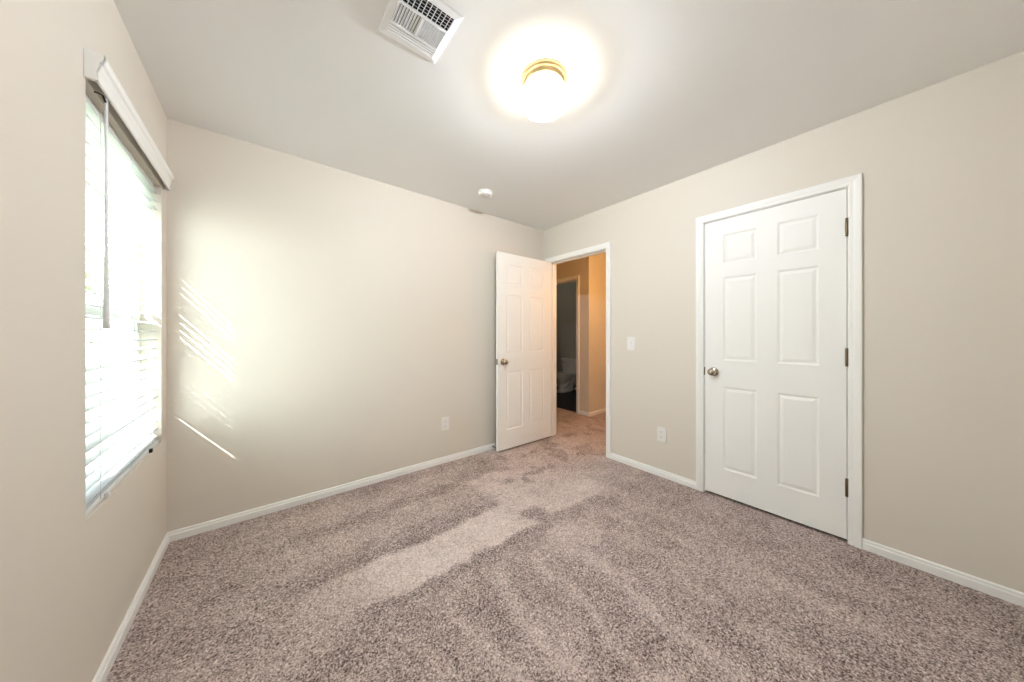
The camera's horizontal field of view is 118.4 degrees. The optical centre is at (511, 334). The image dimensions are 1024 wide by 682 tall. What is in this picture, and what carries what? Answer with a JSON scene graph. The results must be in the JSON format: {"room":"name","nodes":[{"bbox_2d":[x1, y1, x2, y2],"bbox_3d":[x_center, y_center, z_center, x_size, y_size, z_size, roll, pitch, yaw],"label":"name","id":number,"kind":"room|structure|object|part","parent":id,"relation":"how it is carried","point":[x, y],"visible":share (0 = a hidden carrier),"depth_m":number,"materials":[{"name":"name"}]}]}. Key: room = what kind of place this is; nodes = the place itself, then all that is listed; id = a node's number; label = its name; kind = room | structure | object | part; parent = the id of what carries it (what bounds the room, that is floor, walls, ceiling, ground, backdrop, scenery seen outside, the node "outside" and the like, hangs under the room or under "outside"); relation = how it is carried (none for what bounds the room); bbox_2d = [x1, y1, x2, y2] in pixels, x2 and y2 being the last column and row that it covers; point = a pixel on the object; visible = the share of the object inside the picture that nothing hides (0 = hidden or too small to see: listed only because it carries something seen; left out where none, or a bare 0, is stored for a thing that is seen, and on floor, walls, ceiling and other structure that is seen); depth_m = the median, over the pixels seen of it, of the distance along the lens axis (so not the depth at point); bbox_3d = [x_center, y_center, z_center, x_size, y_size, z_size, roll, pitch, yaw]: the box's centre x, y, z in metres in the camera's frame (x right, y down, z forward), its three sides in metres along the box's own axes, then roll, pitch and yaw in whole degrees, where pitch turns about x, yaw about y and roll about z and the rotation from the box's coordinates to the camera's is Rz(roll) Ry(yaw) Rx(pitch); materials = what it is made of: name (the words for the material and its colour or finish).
{"room":"empty bedroom","nodes":[
{"label":"empty bedroom","id":0,"kind":"room"},
{"bbox_2d":[0,0,166,681],"bbox_3d":[-1.066,-0.028,0.506,0.140,2.440,3.330,0,0,-39],"label":"wall","id":1,"kind":"structure","parent":0,"point":[70,578],"depth_m":0.84,"materials":[{"name":"beige paint"}]},
{"bbox_2d":[86,220,139,408],"bbox_3d":[-1.709,-0.111,1.247,0.060,1.395,0.900,0,0,-39],"label":"window","id":2,"kind":"structure","parent":1,"relation":"in","point":[90,310],"depth_m":1.55,"materials":[{"name":"white plastic"}]},
{"bbox_3d":[-1.699,0.211,1.255,0.024,0.662,0.820,0,0,-39],"label":"sash","id":3,"kind":"part","parent":2,"relation":"part of","materials":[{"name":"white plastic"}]},
{"bbox_3d":[-1.721,-0.423,1.238,0.024,0.690,0.820,0,0,-39],"label":"sash","id":4,"kind":"part","parent":2,"relation":"part of","materials":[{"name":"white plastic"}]},
{"bbox_3d":[-1.709,-0.111,1.247,0.060,1.395,0.900,0,0,-39],"label":"frame","id":5,"kind":"part","parent":2,"relation":"part of","materials":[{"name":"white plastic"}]},
{"bbox_2d":[84,48,173,514],"bbox_3d":[-1.648,-0.155,1.319,0.106,1.482,0.964,0,0,-39],"label":"window blind","id":6,"kind":"object","parent":1,"relation":"attached to","point":[118,441],"visible":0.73,"depth_m":1.21,"materials":[{"name":"white paint"}]},
{"bbox_3d":[-1.434,-0.105,1.065,0.002,1.353,0.002,0,0,-9],"label":"ladder cord","id":7,"kind":"part","parent":6,"relation":"part of","materials":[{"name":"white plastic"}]},
{"bbox_3d":[-1.652,0.575,1.292,0.050,0.017,0.882,0,0,-39],"label":"rail","id":8,"kind":"part","parent":6,"relation":"part of","materials":[{"name":"white plastic"}]},
{"bbox_3d":[-1.631,-0.105,1.310,0.002,1.353,0.002,0,0,21],"label":"ladder cord","id":9,"kind":"part","parent":6,"relation":"part of","materials":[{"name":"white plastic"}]},
{"bbox_3d":[-1.875,-0.105,1.524,0.002,1.353,0.002,0,0,-9],"label":"ladder cord","id":10,"kind":"part","parent":6,"relation":"part of","materials":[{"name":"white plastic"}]},
{"bbox_2d":[92,532,169,681],"bbox_3d":[-1.007,1.163,0.554,0.013,0.057,3.100,0,0,-39],"label":"baseboard","id":11,"kind":"structure","parent":1,"relation":"attached to","point":[108,661],"depth_m":1.25,"materials":[{"name":"white paint"}]},
{"bbox_2d":[167,118,542,531],"bbox_3d":[-0.840,-0.028,2.755,3.036,2.440,0.115,0,0,-39],"label":"wall","id":12,"kind":"structure","parent":0,"point":[324,323],"depth_m":2.17,"materials":[{"name":"beige paint"}]},
{"bbox_2d":[168,443,495,541],"bbox_3d":[-0.800,1.163,2.705,3.036,0.057,0.013,0,0,-39],"label":"baseboard","id":13,"kind":"structure","parent":12,"relation":"attached to","point":[181,533],"depth_m":2.18,"materials":[{"name":"white paint"}]},
{"bbox_2d":[441,416,448,430],"bbox_3d":[-0.623,0.829,2.851,0.076,0.122,0.008,0,0,-39],"label":"wall outlet","id":14,"kind":"object","parent":12,"relation":"attached to","point":[445,420],"visible":1,"depth_m":2.84,"materials":[{"name":"white plastic"}]},
{"bbox_2d":[105,407,1023,681],"bbox_3d":[0.930,1.192,3.081,6.200,0.001,4.800,0,0,-39],"label":"floor","id":15,"kind":"structure","parent":0,"point":[554,558],"depth_m":1.39,"materials":[{"name":"carpet"}]},
{"bbox_2d":[556,281,575,386],"bbox_3d":[1.518,-0.028,6.492,0.100,2.440,2.431,0,0,-39],"label":"wall","id":16,"kind":"structure","parent":0,"point":[565,292],"depth_m":6.81,"materials":[{"name":"beige paint"}]},
{"bbox_2d":[556,386,575,411],"bbox_3d":[0.937,1.213,5.958,1.475,0.058,2.331,0,0,-39],"label":"floor","id":17,"kind":"structure","parent":0,"point":[567,400],"depth_m":5.51,"materials":[{"name":"black plastic"}]},
{"bbox_2d":[556,358,575,392],"bbox_3d":[1.107,0.844,6.410,0.641,0.680,0.449,0,0,-39],"label":"toilet","id":18,"kind":"object","parent":17,"relation":"on","point":[566,379],"visible":0.8,"depth_m":6.36,"materials":[{"name":"white ceramic"}]},
{"bbox_3d":[1.051,0.795,6.366,0.484,0.017,0.355,0,0,-39],"label":"lid","id":19,"kind":"part","parent":18,"relation":"part of","materials":[{"name":"white ceramic"}]},
{"bbox_3d":[1.272,0.518,6.544,0.215,0.030,0.449,0,0,-39],"label":"tank lid","id":20,"kind":"part","parent":18,"relation":"part of","materials":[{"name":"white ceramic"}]},
{"bbox_3d":[1.274,0.681,6.545,0.196,0.294,0.426,0,0,-39],"label":"tank","id":21,"kind":"part","parent":18,"relation":"part of","materials":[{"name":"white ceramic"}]},
{"bbox_2d":[114,0,1023,230],"bbox_3d":[0.160,-1.298,1.496,3.291,0.100,3.330,0,0,-39],"label":"ceiling","id":22,"kind":"structure","parent":0,"point":[656,93],"depth_m":1.49,"materials":[{"name":"white paint"}]},
{"bbox_2d":[378,0,462,62],"bbox_3d":[-0.368,-1.242,1.223,0.246,0.012,0.262,0,0,-39],"label":"ceiling vent","id":23,"kind":"object","parent":22,"relation":"in","point":[425,27],"visible":1,"depth_m":1.22,"materials":[{"name":"white metal"}]},
{"bbox_2d":[478,189,492,198],"bbox_3d":[-0.234,-1.230,2.675,0.134,0.038,0.134,0,0,-39],"label":"smoke detector","id":24,"kind":"object","parent":22,"relation":"attached to","point":[483,193],"visible":1,"depth_m":2.64,"materials":[{"name":"white plastic"}]},
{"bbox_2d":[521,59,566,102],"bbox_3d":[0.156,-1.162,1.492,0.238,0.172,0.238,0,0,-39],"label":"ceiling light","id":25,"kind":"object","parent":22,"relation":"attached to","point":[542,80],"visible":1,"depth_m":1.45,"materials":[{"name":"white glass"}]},
{"bbox_2d":[556,255,593,411],"bbox_3d":[0.715,-0.028,5.063,0.115,2.440,1.446,0,0,-39],"label":"wall","id":26,"kind":"structure","parent":0,"point":[583,267],"depth_m":4.53,"materials":[{"name":"beige paint"}]},
{"bbox_2d":[556,275,578,413],"bbox_3d":[0.793,0.146,4.953,0.131,2.092,0.827,0,0,-39],"label":"trim","id":27,"kind":"structure","parent":26,"relation":"attached to","point":[572,278],"depth_m":4.61,"materials":[{"name":"white paint"}]},
{"bbox_2d":[579,410,588,416],"bbox_3d":[1.069,1.163,4.523,0.013,0.057,0.188,0,0,-39],"label":"baseboard","id":28,"kind":"structure","parent":26,"relation":"attached to","point":[584,413],"depth_m":4.52,"materials":[{"name":"white paint"}]},
{"bbox_2d":[594,253,605,410],"bbox_3d":[1.942,-0.028,5.198,1.965,2.440,0.115,0,0,-39],"label":"wall","id":29,"kind":"structure","parent":0,"point":[599,259],"depth_m":4.63,"materials":[{"name":"beige paint"}]},
{"bbox_2d":[589,408,605,416],"bbox_3d":[1.933,1.163,5.108,2.093,0.057,0.013,0,0,-39],"label":"baseboard","id":30,"kind":"structure","parent":29,"relation":"attached to","point":[593,413],"depth_m":4.57,"materials":[{"name":"white paint"}]},
{"bbox_2d":[543,51,1023,592],"bbox_3d":[0.892,-0.028,3.118,0.115,2.440,4.935,0,0,-39],"label":"wall","id":31,"kind":"structure","parent":0,"point":[941,165],"depth_m":1.57,"materials":[{"name":"beige paint"}]},
{"bbox_2d":[496,251,550,451],"bbox_3d":[0.149,0.167,3.325,0.774,2.014,0.167,0,0,-39],"label":"door","id":32,"kind":"structure","parent":31,"relation":"in","point":[523,284],"depth_m":3.28,"materials":[{"name":"white paint"}]},
{"bbox_3d":[-0.071,0.274,3.083,0.066,0.066,0.066,0,0,-39],"label":"knob","id":33,"kind":"part","parent":32,"relation":"part of","materials":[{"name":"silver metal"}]},
{"bbox_2d":[545,241,610,458],"bbox_3d":[0.725,0.146,3.324,0.147,2.092,0.877,0,0,-39],"label":"trim","id":34,"kind":"structure","parent":31,"relation":"attached to","point":[604,247],"depth_m":3.14,"materials":[{"name":"white paint"}]},
{"bbox_2d":[627,337,634,349],"bbox_3d":[1.079,0.079,2.778,0.020,0.122,0.076,0,0,-39],"label":"light switch","id":35,"kind":"object","parent":31,"relation":"attached to","point":[630,340],"visible":1,"depth_m":2.78,"materials":[{"name":"white plastic"}]},
{"bbox_2d":[610,453,695,488],"bbox_3d":[1.186,1.163,2.651,0.013,0.057,0.750,0,0,-39],"label":"baseboard","id":36,"kind":"structure","parent":31,"relation":"attached to","point":[667,475],"depth_m":2.60,"materials":[{"name":"white paint"}]},
{"bbox_2d":[657,426,665,442],"bbox_3d":[1.257,0.837,2.567,0.008,0.122,0.076,0,0,-39],"label":"wall outlet","id":37,"kind":"object","parent":31,"relation":"attached to","point":[661,432],"visible":1,"depth_m":2.56,"materials":[{"name":"white plastic"}]},
{"bbox_2d":[704,188,847,538],"bbox_3d":[1.681,0.167,2.025,0.101,2.014,0.740,0,0,-39],"label":"door","id":38,"kind":"structure","parent":31,"relation":"in","point":[776,350],"depth_m":1.98,"materials":[{"name":"white paint"}]},
{"bbox_3d":[1.476,0.274,2.252,0.066,0.066,0.066,0,0,-39],"label":"knob","id":39,"kind":"part","parent":38,"relation":"part of","materials":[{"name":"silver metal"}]},
{"bbox_2d":[696,173,861,548],"bbox_3d":[1.730,0.146,2.066,0.131,2.092,0.844,0,0,-39],"label":"trim","id":40,"kind":"structure","parent":31,"relation":"attached to","point":[853,184],"depth_m":1.74,"materials":[{"name":"white paint"}]},
{"bbox_2d":[862,538,1023,606],"bbox_3d":[2.136,1.163,1.474,0.013,0.057,0.585,0,0,-39],"label":"baseboard","id":41,"kind":"structure","parent":31,"relation":"attached to","point":[1013,596],"depth_m":1.49,"materials":[{"name":"white paint"}]},
{"label":"outside","id":42,"kind":"structure","parent":0,"visible":0},
{"bbox_2d":[86,398,118,425],"bbox_3d":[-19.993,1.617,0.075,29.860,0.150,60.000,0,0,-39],"label":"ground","id":43,"kind":"structure","parent":42,"point":[118,398],"depth_m":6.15,"materials":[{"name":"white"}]},
{"bbox_2d":[86,245,117,322],"bbox_3d":[-6.229,0.085,4.229,1.552,2.920,1.575,0,0,-39],"label":"tree","id":44,"kind":"object","parent":43,"relation":"on","point":[94,298],"visible":0.13,"depth_m":4.33,"materials":[{"name":"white plant"}]},
{"bbox_2d":[86,326,118,399],"bbox_3d":[-10.399,0.642,6.609,8.000,1.800,0.120,0,0,-39],"label":"fence","id":45,"kind":"object","parent":43,"relation":"on","point":[90,334],"visible":0.02,"depth_m":7.16,"materials":[{"name":"beige wood"}]}
]}

